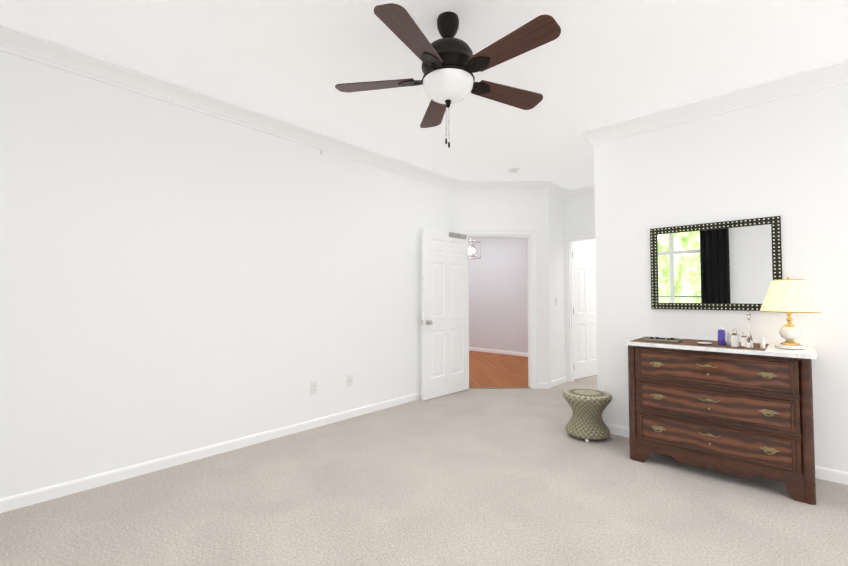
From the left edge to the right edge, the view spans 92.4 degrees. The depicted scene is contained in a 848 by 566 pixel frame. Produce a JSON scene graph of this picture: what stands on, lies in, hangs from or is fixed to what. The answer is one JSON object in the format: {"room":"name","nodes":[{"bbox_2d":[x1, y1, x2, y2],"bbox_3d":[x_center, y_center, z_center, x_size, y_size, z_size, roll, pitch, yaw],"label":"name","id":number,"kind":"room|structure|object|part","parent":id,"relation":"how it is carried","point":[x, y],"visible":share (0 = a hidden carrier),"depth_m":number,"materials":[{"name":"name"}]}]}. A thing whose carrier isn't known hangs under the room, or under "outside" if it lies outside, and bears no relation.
{"room":"bedroom","nodes":[
{"label":"bedroom","id":0,"kind":"room"},
{"bbox_2d":[0,375,847,565],"bbox_3d":[0.478,1.396,3.800,9.200,0.100,10.100,-2,-3,42],"label":"floor carpet","id":1,"kind":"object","parent":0,"point":[499,477],"visible":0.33,"depth_m":2.36,"materials":[{"name":"beige carpet"}]},
{"bbox_2d":[562,388,611,441],"bbox_3d":[1.423,1.146,3.552,0.406,0.384,0.406,-2,-3,42],"label":"stool","id":2,"kind":"object","parent":1,"relation":"on","point":[586,421],"visible":0.98,"depth_m":3.43,"materials":[{"name":"wicker"}]},
{"bbox_2d":[624,336,816,504],"bbox_3d":[2.065,0.874,2.892,1.054,0.883,0.540,-2,-3,42],"label":"dresser","id":3,"kind":"object","parent":1,"relation":"on","point":[743,411],"visible":1,"depth_m":2.65,"materials":[{"name":"brown wood"}]},
{"bbox_2d":[643,337,682,342],"bbox_3d":[1.819,0.428,3.098,0.230,0.022,0.170,-2,-3,42],"label":"tray","id":4,"kind":"object","parent":3,"relation":"on","point":[675,340],"visible":1,"depth_m":3.07,"materials":[{"name":"silver metal"}]},
{"bbox_2d":[697,342,711,344],"bbox_3d":[1.965,0.424,2.849,0.094,0.012,0.094,-2,-3,42],"label":"dish","id":5,"kind":"object","parent":3,"relation":"on","point":[704,343],"visible":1,"depth_m":2.83,"materials":[{"name":"white ceramic"}]},
{"bbox_2d":[718,326,725,345],"bbox_3d":[2.055,0.364,2.809,0.044,0.130,0.044,-2,-3,42],"label":"bottle","id":6,"kind":"object","parent":3,"relation":"on","point":[721,336],"visible":1,"depth_m":2.79,"materials":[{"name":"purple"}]},
{"bbox_2d":[727,332,731,344],"bbox_3d":[2.111,0.384,2.811,0.032,0.090,0.032,-2,-3,42],"label":"tube","id":7,"kind":"object","parent":3,"relation":"on","point":[728,338],"visible":0.75,"depth_m":2.80,"materials":[{"name":"white plastic"}]},
{"bbox_2d":[730,328,739,346],"bbox_3d":[2.097,0.367,2.743,0.048,0.120,0.048,-2,-3,42],"label":"glass bottle","id":8,"kind":"object","parent":3,"relation":"on","point":[734,337],"visible":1,"depth_m":2.73,"materials":[{"name":"white"}]},
{"bbox_2d":[741,331,745,345],"bbox_3d":[2.170,0.377,2.757,0.040,0.100,0.040,-2,-3,42],"label":"glass bottle","id":9,"kind":"object","parent":3,"relation":"on","point":[743,339],"visible":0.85,"depth_m":2.75,"materials":[{"name":"white"}]},
{"bbox_2d":[745,311,753,347],"bbox_3d":[2.152,0.306,2.695,0.044,0.238,0.044,-2,-3,42],"label":"bottle","id":10,"kind":"object","parent":3,"relation":"on","point":[749,342],"visible":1,"depth_m":2.69,"materials":[{"name":"clear glass"}]},
{"bbox_2d":[760,337,765,348],"bbox_3d":[2.190,0.386,2.630,0.026,0.074,0.026,-2,-3,42],"label":"bottle","id":11,"kind":"object","parent":3,"relation":"on","point":[762,344],"visible":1,"depth_m":2.62,"materials":[{"name":"white plastic"}]},
{"bbox_2d":[759,277,821,348],"bbox_3d":[2.387,0.190,2.659,0.304,0.468,0.304,-2,-3,42],"label":"lamp","id":12,"kind":"object","parent":3,"relation":"on","point":[788,296],"visible":1,"depth_m":2.60,"materials":[{"name":"fabric"}]},
{"bbox_3d":[2.387,0.085,2.663,0.304,0.213,0.304,-2,-3,42],"label":"lamp shade","id":13,"kind":"part","parent":12,"relation":"part of","materials":[{"name":"beige fabric"}]},
{"bbox_2d":[0,51,847,498],"bbox_3d":[0.511,-0.027,3.884,8.840,2.750,9.840,-2,-3,42],"label":"wall","id":14,"kind":"structure","parent":0,"point":[174,279],"depth_m":3.08,"materials":[{"name":"white paint"}]},
{"bbox_2d":[0,23,459,512],"bbox_3d":[-1.473,-0.047,3.288,0.120,2.750,6.041,-2,-3,42],"label":"trim","id":15,"kind":"structure","parent":14,"relation":"attached to","point":[42,49],"depth_m":2.98,"materials":[{"name":"white paint"}]},
{"bbox_2d":[310,381,316,394],"bbox_3d":[-1.026,0.981,3.794,0.008,0.116,0.072,-2,-3,42],"label":"electrical outlet","id":16,"kind":"object","parent":14,"relation":"attached to","point":[313,388],"visible":1,"depth_m":3.79,"materials":[{"name":"white plastic"}]},
{"bbox_2d":[346,375,352,386],"bbox_3d":[-0.748,0.986,4.095,0.013,0.116,0.072,-2,-3,42],"label":"electrical outlet","id":17,"kind":"object","parent":14,"relation":"attached to","point":[349,380],"visible":1,"depth_m":4.09,"materials":[{"name":"white plastic"}]},
{"bbox_2d":[420,228,468,400],"bbox_3d":[0.277,0.367,5.080,0.172,2.018,0.860,-2,-3,42],"label":"door leaf","id":18,"kind":"structure","parent":14,"relation":"in","point":[444,321],"depth_m":5.02,"materials":[{"name":"white paint"}]},
{"bbox_2d":[460,180,547,388],"bbox_3d":[1.037,0.023,5.383,0.750,2.750,0.918,-2,-3,42],"label":"trim","id":19,"kind":"structure","parent":14,"relation":"attached to","point":[465,185],"depth_m":5.43,"materials":[{"name":"white paint"}]},
{"bbox_2d":[568,188,579,381],"bbox_3d":[2.466,0.028,5.543,0.900,2.750,0.213,-2,-3,42],"label":"trim","id":20,"kind":"structure","parent":14,"relation":"attached to","point":[571,192],"depth_m":5.86,"materials":[{"name":"white paint"}]},
{"bbox_2d":[572,242,596,379],"bbox_3d":[2.487,0.405,6.162,0.221,2.015,0.762,-2,-3,42],"label":"door leaf","id":21,"kind":"structure","parent":14,"relation":"in","point":[584,309],"depth_m":6.13,"materials":[{"name":"white paint"}]},
{"bbox_2d":[576,59,847,484],"bbox_3d":[2.741,-0.069,2.634,3.402,2.750,0.092,-2,-3,42],"label":"trim","id":22,"kind":"structure","parent":14,"relation":"attached to","point":[836,73],"depth_m":3.08,"materials":[{"name":"white paint"}]},
{"bbox_2d":[650,216,781,310],"bbox_3d":[2.224,-0.129,3.156,0.832,0.676,0.020,-2,-3,42],"label":"mirror","id":23,"kind":"object","parent":14,"relation":"attached to","point":[732,265],"visible":0.88,"depth_m":3.13,"materials":[{"name":"mirror"}]},
{"bbox_2d":[0,0,847,188],"bbox_3d":[0.478,-1.452,3.894,9.200,0.100,10.100,-2,-3,42],"label":"ceiling","id":24,"kind":"structure","parent":0,"point":[596,64],"depth_m":2.61,"materials":[{"name":"white paint"}]},
{"bbox_2d":[335,3,560,147],"bbox_3d":[0.157,-1.096,2.198,1.200,0.725,1.236,-2,-3,42],"label":"ceiling fan","id":25,"kind":"object","parent":24,"relation":"hanging from","point":[451,64],"visible":1,"depth_m":2.11,"materials":[{"name":"brown wood"}]},
{"bbox_3d":[-0.230,-1.117,2.293,0.546,0.038,0.150,0,-2,10],"label":"blade","id":26,"kind":"part","parent":25,"relation":"part of","materials":[{"name":"brown wood"}]},
{"bbox_3d":[-0.038,-1.130,1.907,0.150,0.038,0.546,-1,-2,28],"label":"blade","id":27,"kind":"part","parent":25,"relation":"part of","materials":[{"name":"brown wood"}]},
{"bbox_3d":[0.079,-1.107,2.595,0.150,0.038,0.546,0,-2,-8],"label":"blade","id":28,"kind":"part","parent":25,"relation":"part of","materials":[{"name":"brown wood"}]},
{"bbox_3d":[0.461,-1.114,2.396,0.546,0.038,0.150,1,-2,-26],"label":"blade","id":29,"kind":"part","parent":25,"relation":"part of","materials":[{"name":"brown wood"}]},
{"bbox_3d":[0.389,-1.128,1.970,0.150,0.038,0.546,2,-3,-44],"label":"blade","id":30,"kind":"part","parent":25,"relation":"part of","materials":[{"name":"brown wood"}]},
{"bbox_2d":[469,238,480,259],"bbox_3d":[0.795,-0.857,6.962,0.250,0.885,0.249,-2,-3,42],"label":"pendant light","id":31,"kind":"object","parent":24,"relation":"hanging from","point":[472,254],"visible":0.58,"depth_m":6.89,"materials":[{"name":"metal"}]},
{"bbox_2d":[508,167,519,172],"bbox_3d":[1.085,-1.354,4.895,0.140,0.030,0.140,-2,-3,42],"label":"smoke detector","id":32,"kind":"object","parent":24,"relation":"attached to","point":[514,170],"visible":0.98,"depth_m":4.86,"materials":[{"name":"white plastic"}]},
{"bbox_2d":[469,350,528,387],"bbox_3d":[0.644,1.462,7.352,4.045,0.005,3.235,-2,-3,42],"label":"hall floor","id":33,"kind":"structure","parent":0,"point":[487,369],"depth_m":6.68,"materials":[{"name":"brown wood"}]}
]}

